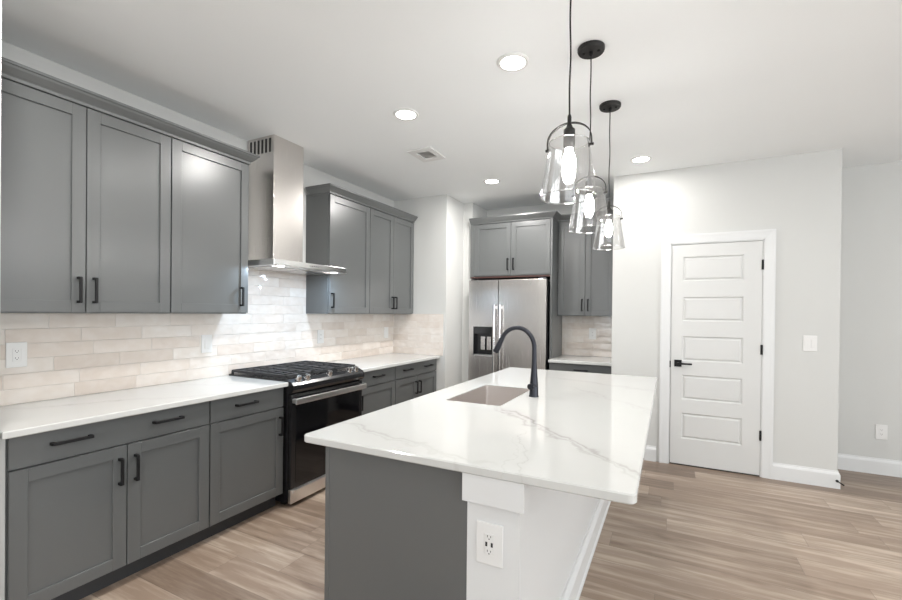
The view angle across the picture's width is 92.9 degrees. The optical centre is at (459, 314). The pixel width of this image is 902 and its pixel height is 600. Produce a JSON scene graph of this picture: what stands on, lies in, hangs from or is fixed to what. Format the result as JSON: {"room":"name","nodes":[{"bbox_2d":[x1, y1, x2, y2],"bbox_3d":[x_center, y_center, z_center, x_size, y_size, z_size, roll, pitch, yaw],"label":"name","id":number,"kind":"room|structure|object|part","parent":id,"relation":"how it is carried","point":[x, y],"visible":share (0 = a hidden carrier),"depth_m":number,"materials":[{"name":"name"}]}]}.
{"room":"kitchen","nodes":[
{"label":"kitchen","id":0,"kind":"room"},
{"bbox_2d":[0,0,1,238],"bbox_3d":[-2.125,-0.014,1.760,0.647,2.697,0.143,1,0,26],"label":"wall","id":1,"kind":"structure","parent":0,"point":[0,0],"depth_m":1.68,"materials":[{"name":"paint"}]},
{"bbox_2d":[1,41,393,375],"bbox_3d":[-2.569,-0.018,1.705,0.100,2.697,9.730,1,0,26],"label":"wall","id":2,"kind":"structure","parent":0,"point":[311,176],"depth_m":2.78,"materials":[{"name":"paint"}]},
{"bbox_2d":[0,78,170,312],"bbox_3d":[-2.041,-0.552,2.282,0.320,1.086,0.816,1,0,26],"label":"upper cabinet","id":3,"kind":"object","parent":2,"relation":"attached to","point":[86,192],"visible":1,"depth_m":2.19,"materials":[{"name":"grey paint"}]},
{"bbox_3d":[-2.029,-0.542,2.044,0.019,1.056,0.392,1,0,26],"label":"door","id":4,"kind":"part","parent":3,"relation":"part of","materials":[{"name":"grey paint"}]},
{"bbox_3d":[-1.936,-0.128,2.183,0.034,0.134,0.012,1,0,26],"label":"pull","id":5,"kind":"part","parent":3,"relation":"part of","materials":[{"name":"black metal"}]},
{"bbox_3d":[-1.907,-0.128,2.242,0.034,0.134,0.012,1,0,26],"label":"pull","id":6,"kind":"part","parent":3,"relation":"part of","materials":[{"name":"black metal"}]},
{"bbox_3d":[-1.848,-0.542,2.409,0.019,1.056,0.414,1,0,26],"label":"door","id":7,"kind":"part","parent":3,"relation":"part of","materials":[{"name":"grey paint"}]},
{"bbox_2d":[0,269,392,405],"bbox_3d":[-1.588,0.043,3.565,0.010,0.826,3.555,1,0,26],"label":"backsplash","id":8,"kind":"structure","parent":2,"relation":"attached to","point":[69,354],"depth_m":2.87,"materials":[{"name":"tile"}]},
{"bbox_2d":[6,342,26,367],"bbox_3d":[-2.262,0.204,2.187,0.008,0.128,0.080,1,0,26],"label":"outlet","id":9,"kind":"object","parent":8,"relation":"attached to","point":[16,352],"visible":1,"depth_m":2.18,"materials":[{"name":"white plastic"}]},
{"bbox_2d":[12,348,20,361],"bbox_3d":[-2.260,0.204,2.186,0.002,0.068,0.033,1,0,26],"label":"receptacle","id":10,"kind":"object","parent":9,"relation":"attached to","point":[16,352],"depth_m":2.18,"materials":[{"name":"white plastic"}]},
{"bbox_2d":[201,335,211,352],"bbox_3d":[-1.820,0.207,3.080,0.008,0.128,0.080,1,0,26],"label":"light switch","id":11,"kind":"object","parent":8,"relation":"attached to","point":[206,340],"visible":1,"depth_m":3.08,"materials":[{"name":"white plastic"}]},
{"bbox_2d":[317,330,323,343],"bbox_3d":[-1.326,0.207,4.079,0.008,0.128,0.080,1,0,26],"label":"outlet","id":12,"kind":"object","parent":8,"relation":"attached to","point":[320,333],"visible":1,"depth_m":4.07,"materials":[{"name":"white plastic"}]},
{"bbox_2d":[384,327,387,337],"bbox_3d":[-0.862,0.207,5.016,0.008,0.128,0.080,1,0,26],"label":"light switch","id":13,"kind":"object","parent":8,"relation":"attached to","point":[385,328],"visible":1,"depth_m":5.01,"materials":[{"name":"white plastic"}]},
{"bbox_2d":[168,138,248,313],"bbox_3d":[-1.742,-0.553,2.886,0.320,1.086,0.530,1,0,26],"label":"upper cabinet","id":14,"kind":"object","parent":2,"relation":"attached to","point":[210,190],"visible":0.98,"depth_m":2.81,"materials":[{"name":"grey paint"}]},
{"bbox_2d":[1,56,259,164],"bbox_3d":[-1.882,-1.111,2.527,0.294,0.071,1.398,1,0,26],"label":"crown molding","id":15,"kind":"structure","parent":14,"relation":"on","point":[13,71],"depth_m":2.30,"materials":[{"name":"grey paint"}]},
{"bbox_3d":[-1.528,-0.128,3.007,0.034,0.134,0.012,1,0,26],"label":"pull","id":16,"kind":"part","parent":14,"relation":"part of","materials":[{"name":"black metal"}]},
{"bbox_2d":[248,134,345,274],"bbox_3d":[-1.351,-0.858,3.457,0.488,1.009,0.752,1,0,26],"label":"range hood","id":17,"kind":"object","parent":2,"relation":"attached to","point":[275,233],"visible":0.94,"depth_m":3.31,"materials":[{"name":"silver metal"}]},
{"bbox_3d":[-1.141,-0.378,3.355,0.009,0.040,0.734,1,0,26],"label":"rail","id":18,"kind":"part","parent":17,"relation":"part of","materials":[{"name":"silver metal"}]},
{"bbox_2d":[306,194,369,313],"bbox_3d":[-1.141,-0.553,4.101,0.320,1.086,0.567,1,0,26],"label":"upper cabinet","id":19,"kind":"object","parent":2,"relation":"attached to","point":[337,228],"visible":0.99,"depth_m":3.91,"materials":[{"name":"grey paint"}]},
{"bbox_3d":[-1.130,-0.128,3.812,0.034,0.134,0.012,1,0,26],"label":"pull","id":20,"kind":"part","parent":19,"relation":"part of","materials":[{"name":"black metal"}]},
{"bbox_3d":[-1.036,-0.543,4.051,0.019,1.056,0.561,1,0,26],"label":"door","id":21,"kind":"part","parent":19,"relation":"part of","materials":[{"name":"grey paint"}]},
{"bbox_2d":[305,183,417,222],"bbox_3d":[-0.942,-1.111,4.427,0.294,0.071,1.430,1,0,26],"label":"crown molding","id":22,"kind":"structure","parent":19,"relation":"on","point":[329,188],"depth_m":4.09,"materials":[{"name":"grey paint"}]},
{"bbox_2d":[368,208,413,313],"bbox_3d":[-0.835,-0.553,4.720,0.320,1.086,0.812,1,0,26],"label":"upper cabinet","id":23,"kind":"object","parent":2,"relation":"attached to","point":[391,237],"visible":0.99,"depth_m":4.61,"materials":[{"name":"grey paint"}]},
{"bbox_3d":[-0.820,-0.543,4.487,0.019,1.056,0.399,1,0,26],"label":"door","id":24,"kind":"part","parent":23,"relation":"part of","materials":[{"name":"grey paint"}]},
{"bbox_3d":[-0.640,-0.543,4.850,0.019,1.056,0.402,1,0,26],"label":"door","id":25,"kind":"part","parent":23,"relation":"part of","materials":[{"name":"grey paint"}]},
{"bbox_2d":[394,194,486,390],"bbox_3d":[-0.231,-0.014,5.371,0.838,2.697,0.885,1,0,26],"label":"wall","id":26,"kind":"structure","parent":0,"point":[442,227],"depth_m":4.98,"materials":[{"name":"paint"}]},
{"bbox_2d":[393,314,442,355],"bbox_3d":[-0.495,0.224,5.002,0.678,0.471,0.010,1,0,26],"label":"backsplash","id":27,"kind":"structure","parent":26,"relation":"attached to","point":[422,334],"depth_m":4.99,"materials":[{"name":"tile"}]},
{"bbox_2d":[1,0,901,209],"bbox_3d":[1.300,-1.365,-0.210,8.700,0.100,9.730,1,0,26],"label":"ceiling","id":28,"kind":"structure","parent":0,"point":[696,83],"depth_m":2.41,"materials":[{"name":"paint"}]},
{"bbox_2d":[393,108,418,120],"bbox_3d":[-0.363,-1.346,2.882,0.172,0.008,0.172,1,0,26],"label":"recessed light","id":29,"kind":"object","parent":28,"relation":"in","point":[406,114],"visible":1,"depth_m":2.88,"materials":[{"name":"white plastic"}]},
{"bbox_2d":[407,146,445,161],"bbox_3d":[-0.277,-1.347,3.605,0.224,0.012,0.270,1,0,26],"label":"ceiling vent","id":30,"kind":"object","parent":28,"relation":"in","point":[426,154],"visible":1,"depth_m":3.59,"materials":[{"name":"white plastic"}]},
{"bbox_2d":[483,178,499,183],"bbox_3d":[0.323,-1.347,4.328,0.172,0.008,0.172,1,0,26],"label":"recessed light","id":31,"kind":"object","parent":28,"relation":"in","point":[491,180],"visible":1,"depth_m":4.33,"materials":[{"name":"white plastic"}]},
{"bbox_2d":[497,52,528,71],"bbox_3d":[0.281,-1.336,2.271,0.172,0.008,0.172,1,0,26],"label":"recessed light","id":32,"kind":"object","parent":28,"relation":"in","point":[513,61],"visible":1,"depth_m":2.26,"materials":[{"name":"white plastic"}]},
{"bbox_2d":[540,0,597,203],"bbox_3d":[0.398,-0.879,1.548,0.201,0.909,0.201,1,0,26],"label":"pendant light","id":33,"kind":"object","parent":28,"relation":"hanging from","point":[568,163],"visible":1,"depth_m":1.54,"materials":[{"name":"clear glass"}]},
{"bbox_2d":[563,124,574,149],"bbox_3d":[0.395,-0.642,1.549,0.041,0.084,0.041,1,0,26],"label":"socket","id":34,"kind":"object","parent":33,"relation":"attached to","point":[569,140],"depth_m":1.53,"materials":[{"name":"brown metal"}]},
{"bbox_3d":[0.394,-0.523,1.550,0.200,0.198,0.200,1,0,26],"label":"lamp shade","id":35,"kind":"part","parent":33,"relation":"part of","materials":[{"name":"clear glass"}]},
{"bbox_3d":[0.394,-0.548,1.549,0.047,0.108,0.047,1,0,26],"label":"bulb","id":36,"kind":"part","parent":33,"relation":"part of","materials":[{"name":"white glass"}]},
{"bbox_3d":[0.399,-0.990,1.547,0.007,0.614,0.012,0,0,-23],"label":"cord","id":37,"kind":"part","parent":33,"relation":"part of","materials":[{"name":"black metal"}]},
{"bbox_2d":[568,40,609,233],"bbox_3d":[0.652,-0.880,2.147,0.201,0.909,0.201,1,0,26],"label":"pendant light","id":38,"kind":"object","parent":28,"relation":"hanging from","point":[591,49],"visible":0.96,"depth_m":2.13,"materials":[{"name":"clear glass"}]},
{"bbox_3d":[0.648,-0.524,2.149,0.200,0.198,0.200,1,0,26],"label":"lamp shade","id":39,"kind":"part","parent":38,"relation":"part of","materials":[{"name":"clear glass"}]},
{"bbox_3d":[0.648,-0.549,2.149,0.047,0.108,0.047,1,0,26],"label":"bulb","id":40,"kind":"part","parent":38,"relation":"part of","materials":[{"name":"white glass"}]},
{"bbox_2d":[585,178,593,195],"bbox_3d":[0.649,-0.643,2.148,0.041,0.084,0.041,1,0,26],"label":"socket","id":41,"kind":"object","parent":38,"relation":"attached to","point":[589,185],"depth_m":2.13,"materials":[{"name":"brown metal"}]},
{"bbox_3d":[0.653,-0.990,2.146,0.008,0.614,0.011,0,0,-41],"label":"cord","id":42,"kind":"part","parent":38,"relation":"part of","materials":[{"name":"black metal"}]},
{"bbox_2d":[592,100,624,249],"bbox_3d":[0.951,-0.880,2.729,0.201,0.909,0.201,1,0,26],"label":"pendant light","id":43,"kind":"object","parent":28,"relation":"hanging from","point":[609,106],"visible":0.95,"depth_m":2.72,"materials":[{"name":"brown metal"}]},
{"bbox_2d":[605,207,611,220],"bbox_3d":[0.948,-0.643,2.730,0.041,0.084,0.041,1,0,26],"label":"socket","id":44,"kind":"object","parent":43,"relation":"attached to","point":[609,210],"depth_m":2.71,"materials":[{"name":"brown metal"}]},
{"bbox_3d":[0.947,-0.524,2.731,0.200,0.198,0.200,1,0,26],"label":"lamp shade","id":45,"kind":"part","parent":43,"relation":"part of","materials":[{"name":"clear glass"}]},
{"bbox_3d":[0.947,-0.549,2.731,0.047,0.108,0.047,1,0,26],"label":"bulb","id":46,"kind":"part","parent":43,"relation":"part of","materials":[{"name":"white glass"}]},
{"bbox_3d":[0.952,-0.990,2.728,0.010,0.614,0.010,1,0,26],"label":"cord","id":47,"kind":"part","parent":43,"relation":"part of","materials":[{"name":"black metal"}]},
{"bbox_2d":[630,155,651,162],"bbox_3d":[1.550,-1.330,3.670,0.172,0.008,0.172,1,0,26],"label":"recessed light","id":48,"kind":"object","parent":28,"relation":"in","point":[638,159],"visible":1,"depth_m":3.67,"materials":[{"name":"white plastic"}]},
{"bbox_2d":[80,459,901,599],"bbox_3d":[1.270,1.432,-0.194,8.700,0.100,9.730,1,0,26],"label":"floor","id":49,"kind":"structure","parent":0,"point":[690,533],"depth_m":2.48,"materials":[{"name":"wood"}]},
{"bbox_2d":[0,439,4,599],"bbox_3d":[-2.119,0.912,1.860,0.589,0.842,0.026,1,0,26],"label":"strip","id":50,"kind":"object","parent":49,"relation":"on","point":[2,442],"visible":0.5,"depth_m":1.74,"materials":[{"name":"paint"}]},
{"bbox_2d":[5,401,208,599],"bbox_3d":[-1.902,0.913,2.241,0.642,0.843,0.847,1,0,26],"label":"base cabinet","id":51,"kind":"object","parent":49,"relation":"on","point":[90,507],"visible":0.96,"depth_m":2.03,"materials":[{"name":"grey paint"}]},
{"bbox_3d":[-1.746,0.938,1.931,0.019,0.596,0.420,1,0,26],"label":"door","id":52,"kind":"part","parent":51,"relation":"part of","materials":[{"name":"grey paint"}]},
{"bbox_3d":[-1.723,0.557,1.908,0.034,0.012,0.147,1,0,26],"label":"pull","id":53,"kind":"part","parent":51,"relation":"part of","materials":[{"name":"black metal"}]},
{"bbox_3d":[-1.649,0.567,2.116,0.019,0.131,0.840,1,0,26],"label":"drawer","id":54,"kind":"part","parent":51,"relation":"part of","materials":[{"name":"grey paint"}]},
{"bbox_3d":[-1.642,0.761,2.078,0.034,0.130,0.012,1,0,26],"label":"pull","id":55,"kind":"part","parent":51,"relation":"part of","materials":[{"name":"black metal"}]},
{"bbox_3d":[-1.611,0.761,2.139,0.034,0.130,0.012,1,0,26],"label":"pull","id":56,"kind":"part","parent":51,"relation":"part of","materials":[{"name":"black metal"}]},
{"bbox_2d":[0,375,287,439],"bbox_3d":[-1.783,0.475,2.464,0.645,0.030,1.406,1,0,26],"label":"countertop","id":57,"kind":"structure","parent":51,"relation":"on","point":[16,420],"depth_m":2.24,"materials":[{"name":"stone"}]},
{"bbox_3d":[-1.559,0.938,2.310,0.019,0.596,0.417,1,0,26],"label":"door","id":58,"kind":"part","parent":51,"relation":"part of","materials":[{"name":"grey paint"}]},
{"bbox_3d":[-1.542,0.557,2.273,0.034,0.012,0.147,1,0,26],"label":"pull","id":59,"kind":"part","parent":51,"relation":"part of","materials":[{"name":"black metal"}]},
{"bbox_2d":[201,388,283,540],"bbox_3d":[-1.596,0.913,2.858,0.642,0.843,0.528,1,0,26],"label":"base cabinet","id":60,"kind":"object","parent":49,"relation":"on","point":[246,431],"visible":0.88,"depth_m":2.70,"materials":[{"name":"grey paint"}]},
{"bbox_3d":[-1.344,0.567,2.733,0.019,0.131,0.521,1,0,26],"label":"drawer","id":61,"kind":"part","parent":60,"relation":"part of","materials":[{"name":"grey paint"}]},
{"bbox_3d":[-1.347,0.938,2.737,0.019,0.596,0.522,1,0,26],"label":"door","id":62,"kind":"part","parent":60,"relation":"part of","materials":[{"name":"grey paint"}]},
{"bbox_3d":[-1.335,0.557,2.692,0.034,0.012,0.147,1,0,26],"label":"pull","id":63,"kind":"part","parent":60,"relation":"part of","materials":[{"name":"black metal"}]},
{"bbox_3d":[-1.221,0.761,2.927,0.034,0.130,0.012,1,0,26],"label":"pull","id":64,"kind":"part","parent":60,"relation":"part of","materials":[{"name":"black metal"}]},
{"bbox_2d":[229,360,365,504],"bbox_3d":[-1.268,0.876,3.423,0.705,0.916,0.758,1,0,26],"label":"gas range","id":65,"kind":"object","parent":49,"relation":"on","point":[318,395],"visible":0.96,"depth_m":3.14,"materials":[{"name":"black metal"}]},
{"bbox_2d":[229,368,352,381],"bbox_3d":[-1.305,0.461,3.441,0.613,0.022,0.758,1,0,26],"label":"cooktop","id":66,"kind":"object","parent":65,"relation":"in","point":[337,370],"depth_m":3.18,"materials":[{"name":"black metal"}]},
{"bbox_3d":[-1.138,0.449,3.019,0.055,0.052,0.050,1,0,26],"label":"knob","id":67,"kind":"part","parent":65,"relation":"part of","materials":[{"name":"silver metal"}]},
{"bbox_3d":[-1.012,1.260,3.296,0.027,0.096,0.750,1,0,26],"label":"storage drawer","id":68,"kind":"part","parent":65,"relation":"part of","materials":[{"name":"silver metal"}]},
{"bbox_3d":[-1.103,0.449,3.091,0.055,0.052,0.050,1,0,26],"label":"knob","id":69,"kind":"part","parent":65,"relation":"part of","materials":[{"name":"silver metal"}]},
{"bbox_3d":[-0.993,1.227,3.287,0.017,0.026,0.718,1,0,26],"label":"lip handle","id":70,"kind":"part","parent":65,"relation":"part of","materials":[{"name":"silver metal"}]},
{"bbox_3d":[-1.013,0.500,3.296,0.090,0.096,0.758,1,0,26],"label":"control panel","id":71,"kind":"part","parent":65,"relation":"part of","materials":[{"name":"silver metal"}]},
{"bbox_3d":[-1.008,0.880,3.294,0.027,0.655,0.750,1,0,26],"label":"oven door","id":72,"kind":"part","parent":65,"relation":"part of","materials":[{"name":"black ceramic"}]},
{"bbox_3d":[-0.972,0.595,3.276,0.050,0.042,0.750,1,0,26],"label":"handle","id":73,"kind":"part","parent":65,"relation":"part of","materials":[{"name":"silver metal"}]},
{"bbox_3d":[-1.003,0.449,3.291,0.055,0.052,0.050,1,0,26],"label":"knob","id":74,"kind":"part","parent":65,"relation":"part of","materials":[{"name":"silver metal"}]},
{"bbox_3d":[-0.904,0.449,3.492,0.055,0.052,0.050,1,0,26],"label":"knob","id":75,"kind":"part","parent":65,"relation":"part of","materials":[{"name":"silver metal"}]},
{"bbox_2d":[360,367,394,414],"bbox_3d":[-1.011,0.912,4.041,0.642,0.843,0.561,1,0,26],"label":"base cabinet","id":76,"kind":"object","parent":49,"relation":"on","point":[379,392],"visible":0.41,"depth_m":3.93,"materials":[{"name":"grey paint"}]},
{"bbox_3d":[-0.759,0.566,3.916,0.019,0.131,0.554,1,0,26],"label":"drawer","id":77,"kind":"part","parent":76,"relation":"part of","materials":[{"name":"grey paint"}]},
{"bbox_3d":[-0.762,0.937,3.919,0.019,0.596,0.555,1,0,26],"label":"door","id":78,"kind":"part","parent":76,"relation":"part of","materials":[{"name":"grey paint"}]},
{"bbox_2d":[394,359,436,404],"bbox_3d":[-0.706,0.912,4.657,0.642,0.843,0.812,1,0,26],"label":"base cabinet","id":79,"kind":"object","parent":49,"relation":"on","point":[413,380],"visible":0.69,"depth_m":4.47,"materials":[{"name":"grey paint"}]},
{"bbox_2d":[329,353,439,371],"bbox_3d":[-0.824,0.474,4.401,0.645,0.030,1.378,1,0,26],"label":"countertop","id":80,"kind":"structure","parent":79,"relation":"on","point":[375,362],"depth_m":4.33,"materials":[{"name":"stone"}]},
{"bbox_3d":[-0.549,0.937,4.350,0.019,0.596,0.393,1,0,26],"label":"door","id":81,"kind":"part","parent":79,"relation":"part of","materials":[{"name":"grey paint"}]},
{"bbox_3d":[-0.454,0.566,4.532,0.019,0.131,0.805,1,0,26],"label":"drawer","id":82,"kind":"part","parent":79,"relation":"part of","materials":[{"name":"grey paint"}]},
{"bbox_3d":[-0.369,0.936,4.713,0.019,0.596,0.409,1,0,26],"label":"door","id":83,"kind":"part","parent":79,"relation":"part of","materials":[{"name":"grey paint"}]},
{"bbox_2d":[324,446,610,599],"bbox_3d":[0.372,0.935,2.578,0.832,0.843,2.462,1,0,26],"label":"kitchen island","id":84,"kind":"object","parent":49,"relation":"on","point":[395,529],"visible":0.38,"depth_m":1.53,"materials":[{"name":"grey paint"}]},
{"bbox_3d":[-0.519,0.931,1.692,0.020,0.843,0.019,1,0,26],"label":"corner post","id":85,"kind":"part","parent":84,"relation":"part of","materials":[{"name":"grey paint"}]},
{"bbox_3d":[-0.243,0.934,1.557,0.598,0.843,0.019,1,0,26],"label":"panel","id":86,"kind":"part","parent":84,"relation":"part of","materials":[{"name":"grey paint"}]},
{"bbox_2d":[304,367,656,504],"bbox_3d":[0.467,0.499,2.531,1.235,0.030,2.450,1,0,26],"label":"island countertop","id":87,"kind":"structure","parent":84,"relation":"on","point":[584,434],"depth_m":1.76,"materials":[{"name":"stone"}]},
{"bbox_2d":[448,385,528,405],"bbox_3d":[0.194,0.606,2.603,0.327,0.245,0.587,1,0,26],"label":"sink","id":88,"kind":"object","parent":87,"relation":"in","point":[487,394],"visible":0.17,"depth_m":2.87,"materials":[{"name":"silver metal"}]},
{"bbox_2d":[493,325,538,396],"bbox_3d":[0.332,0.273,2.580,0.290,0.418,0.076,1,0,26],"label":"faucet","id":89,"kind":"object","parent":87,"relation":"on","point":[533,386],"visible":1,"depth_m":2.53,"materials":[{"name":"grey metal"}]},
{"bbox_3d":[0.351,0.153,2.581,0.229,0.178,0.027,1,0,26],"label":"spout","id":90,"kind":"part","parent":89,"relation":"part of","materials":[{"name":"grey metal"}]},
{"bbox_3d":[0.422,0.421,2.523,0.044,0.033,0.033,0,0,-43],"label":"handle","id":91,"kind":"part","parent":89,"relation":"part of","materials":[{"name":"grey metal"}]},
{"bbox_2d":[476,520,502,568],"bbox_3d":[0.095,0.735,1.375,0.092,0.135,0.008,1,0,26],"label":"outlet","id":92,"kind":"object","parent":84,"relation":"attached to","point":[489,536],"visible":1,"depth_m":1.37,"materials":[{"name":"white plastic"}]},
{"bbox_2d":[484,533,493,555],"bbox_3d":[0.094,0.735,1.373,0.033,0.068,0.002,1,0,26],"label":"receptacle","id":93,"kind":"object","parent":92,"relation":"attached to","point":[488,537],"depth_m":1.37,"materials":[{"name":"white plastic"}]},
{"bbox_3d":[0.116,0.563,1.387,0.210,0.091,0.067,1,0,26],"label":"cap trim","id":94,"kind":"part","parent":84,"relation":"part of","materials":[{"name":"paint"}]},
{"bbox_3d":[0.645,1.291,2.443,0.215,0.139,2.462,1,0,26],"label":"baseboard","id":95,"kind":"part","parent":84,"relation":"part of","materials":[{"name":"paint"}]},
{"bbox_2d":[468,278,549,380],"bbox_3d":[0.621,0.466,5.066,0.924,1.757,0.596,1,0,26],"label":"refrigerator","id":96,"kind":"object","parent":49,"relation":"on","point":[495,306],"visible":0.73,"depth_m":4.83,"materials":[{"name":"grey metal"}]},
{"bbox_3d":[0.280,0.434,5.006,0.364,1.675,0.070,1,0,26],"label":"door","id":97,"kind":"part","parent":96,"relation":"part of","materials":[{"name":"silver metal"}]},
{"bbox_3d":[0.388,0.403,4.881,0.024,1.042,0.058,1,0,26],"label":"handle","id":98,"kind":"part","parent":96,"relation":"part of","materials":[{"name":"silver metal"}]},
{"bbox_3d":[0.449,0.403,4.851,0.024,1.042,0.058,1,0,26],"label":"handle","id":99,"kind":"part","parent":96,"relation":"part of","materials":[{"name":"silver metal"}]},
{"bbox_3d":[0.697,0.440,4.800,0.552,1.675,0.070,1,0,26],"label":"door","id":100,"kind":"part","parent":96,"relation":"part of","materials":[{"name":"silver metal"}]},
{"bbox_2d":[549,218,561,358],"bbox_3d":[1.105,0.147,4.918,0.020,2.407,0.509,1,0,26],"label":"end panel","id":101,"kind":"object","parent":49,"relation":"on","point":[555,346],"visible":0.5,"depth_m":4.79,"materials":[{"name":"grey paint"}]},
{"bbox_2d":[549,362,610,373],"bbox_3d":[1.372,0.933,4.713,0.655,0.843,0.642,1,0,26],"label":"base cabinet","id":102,"kind":"object","parent":49,"relation":"on","point":[552,366],"visible":0.13,"depth_m":4.45,"materials":[{"name":"grey paint"}]},
{"bbox_2d":[548,355,611,365],"bbox_3d":[1.376,0.496,4.712,0.656,0.030,0.639,1,0,26],"label":"countertop","id":103,"kind":"structure","parent":102,"relation":"on","point":[569,359],"depth_m":4.54,"materials":[{"name":"stone"}]},
{"bbox_2d":[487,197,613,280],"bbox_3d":[0.726,-0.005,5.447,2.487,2.697,0.100,1,0,26],"label":"wall","id":104,"kind":"structure","parent":0,"point":[562,208],"depth_m":5.17,"materials":[{"name":"paint"}]},
{"bbox_2d":[470,219,550,279],"bbox_3d":[0.664,-0.746,5.117,0.967,0.633,0.544,1,0,26],"label":"upper cabinet","id":105,"kind":"object","parent":104,"relation":"attached to","point":[520,249],"visible":1,"depth_m":4.89,"materials":[{"name":"grey paint"}]},
{"bbox_3d":[0.380,-0.759,5.003,0.454,0.604,0.019,1,0,26],"label":"door","id":106,"kind":"part","parent":105,"relation":"part of","materials":[{"name":"grey paint"}]},
{"bbox_3d":[0.790,-0.754,4.801,0.453,0.604,0.019,1,0,26],"label":"door","id":107,"kind":"part","parent":105,"relation":"part of","materials":[{"name":"grey paint"}]},
{"bbox_2d":[469,210,612,224],"bbox_3d":[0.914,-1.094,4.850,1.644,0.071,0.315,1,0,26],"label":"crown molding","id":108,"kind":"structure","parent":105,"relation":"on","point":[554,214],"depth_m":4.79,"materials":[{"name":"grey paint"}]},
{"bbox_2d":[557,218,612,315],"bbox_3d":[1.459,-0.530,4.850,0.655,1.086,0.318,1,0,26],"label":"upper cabinet","id":109,"kind":"object","parent":104,"relation":"attached to","point":[585,274],"visible":0.88,"depth_m":4.75,"materials":[{"name":"grey paint"}]},
{"bbox_3d":[1.258,-0.523,4.820,0.296,1.056,0.019,1,0,26],"label":"door","id":110,"kind":"part","parent":109,"relation":"part of","materials":[{"name":"grey paint"}]},
{"bbox_3d":[1.531,-0.519,4.685,0.304,1.056,0.019,1,0,26],"label":"door","id":111,"kind":"part","parent":109,"relation":"part of","materials":[{"name":"grey paint"}]},
{"bbox_2d":[562,316,611,356],"bbox_3d":[1.519,0.247,4.993,0.656,0.467,0.010,1,0,26],"label":"backsplash","id":112,"kind":"structure","parent":104,"relation":"attached to","point":[575,329],"depth_m":5.01,"materials":[{"name":"tile"}]},
{"bbox_2d":[589,328,595,338],"bbox_3d":[1.539,0.220,4.973,0.080,0.128,0.008,1,0,26],"label":"outlet","id":113,"kind":"object","parent":112,"relation":"attached to","point":[592,331],"visible":1,"depth_m":4.97,"materials":[{"name":"white plastic"}]},
{"bbox_2d":[611,148,842,476],"bbox_3d":[2.439,0.021,4.171,1.716,2.697,0.868,1,0,26],"label":"wall","id":114,"kind":"structure","parent":0,"point":[799,196],"depth_m":3.58,"materials":[{"name":"paint"}]},
{"bbox_2d":[644,445,655,461],"bbox_3d":[1.641,1.292,4.073,0.403,0.138,0.015,1,0,26],"label":"baseboard","id":115,"kind":"structure","parent":114,"relation":"attached to","point":[650,453],"depth_m":4.00,"materials":[{"name":"paint"}]},
{"bbox_2d":[659,229,775,478],"bbox_3d":[2.255,0.323,3.802,0.865,2.092,0.156,1,0,26],"label":"door","id":116,"kind":"structure","parent":114,"relation":"in","point":[716,321],"depth_m":3.76,"materials":[{"name":"paint"}]},
{"bbox_3d":[1.985,0.440,3.902,0.060,0.062,0.009,1,0,26],"label":"lever handle","id":117,"kind":"part","parent":116,"relation":"part of","materials":[{"name":"black metal"}]},
{"bbox_3d":[2.021,0.440,3.860,0.123,0.020,0.052,1,0,26],"label":"lever","id":118,"kind":"part","parent":116,"relation":"part of","materials":[{"name":"black metal"}]},
{"bbox_2d":[803,335,816,351],"bbox_3d":[2.845,0.232,3.481,0.092,0.128,0.009,1,0,26],"label":"light switch","id":119,"kind":"object","parent":114,"relation":"attached to","point":[809,342],"visible":1,"depth_m":3.48,"materials":[{"name":"white plastic"}]},
{"bbox_2d":[838,161,901,460],"bbox_3d":[5.260,0.057,2.980,4.397,2.697,0.100,1,0,26],"label":"wall","id":120,"kind":"structure","parent":0,"point":[870,345],"depth_m":3.75,"materials":[{"name":"paint"}]},
{"bbox_2d":[773,453,901,488],"bbox_3d":[4.854,1.333,2.800,4.734,0.138,0.583,1,0,26],"label":"baseboard","id":121,"kind":"structure","parent":120,"relation":"attached to","point":[783,472],"depth_m":3.57,"materials":[{"name":"paint"}]},
{"bbox_2d":[875,424,887,439],"bbox_3d":[3.654,1.016,3.715,0.080,0.128,0.008,1,0,26],"label":"outlet","id":122,"kind":"object","parent":120,"relation":"attached to","point":[881,431],"visible":1,"depth_m":3.71,"materials":[{"name":"white plastic"}]},
{"bbox_2d":[879,428,883,435],"bbox_3d":[3.653,1.016,3.713,0.033,0.068,0.002,1,0,26],"label":"receptacle","id":123,"kind":"object","parent":122,"relation":"attached to","point":[881,430],"depth_m":3.71,"materials":[{"name":"white plastic"}]}
]}

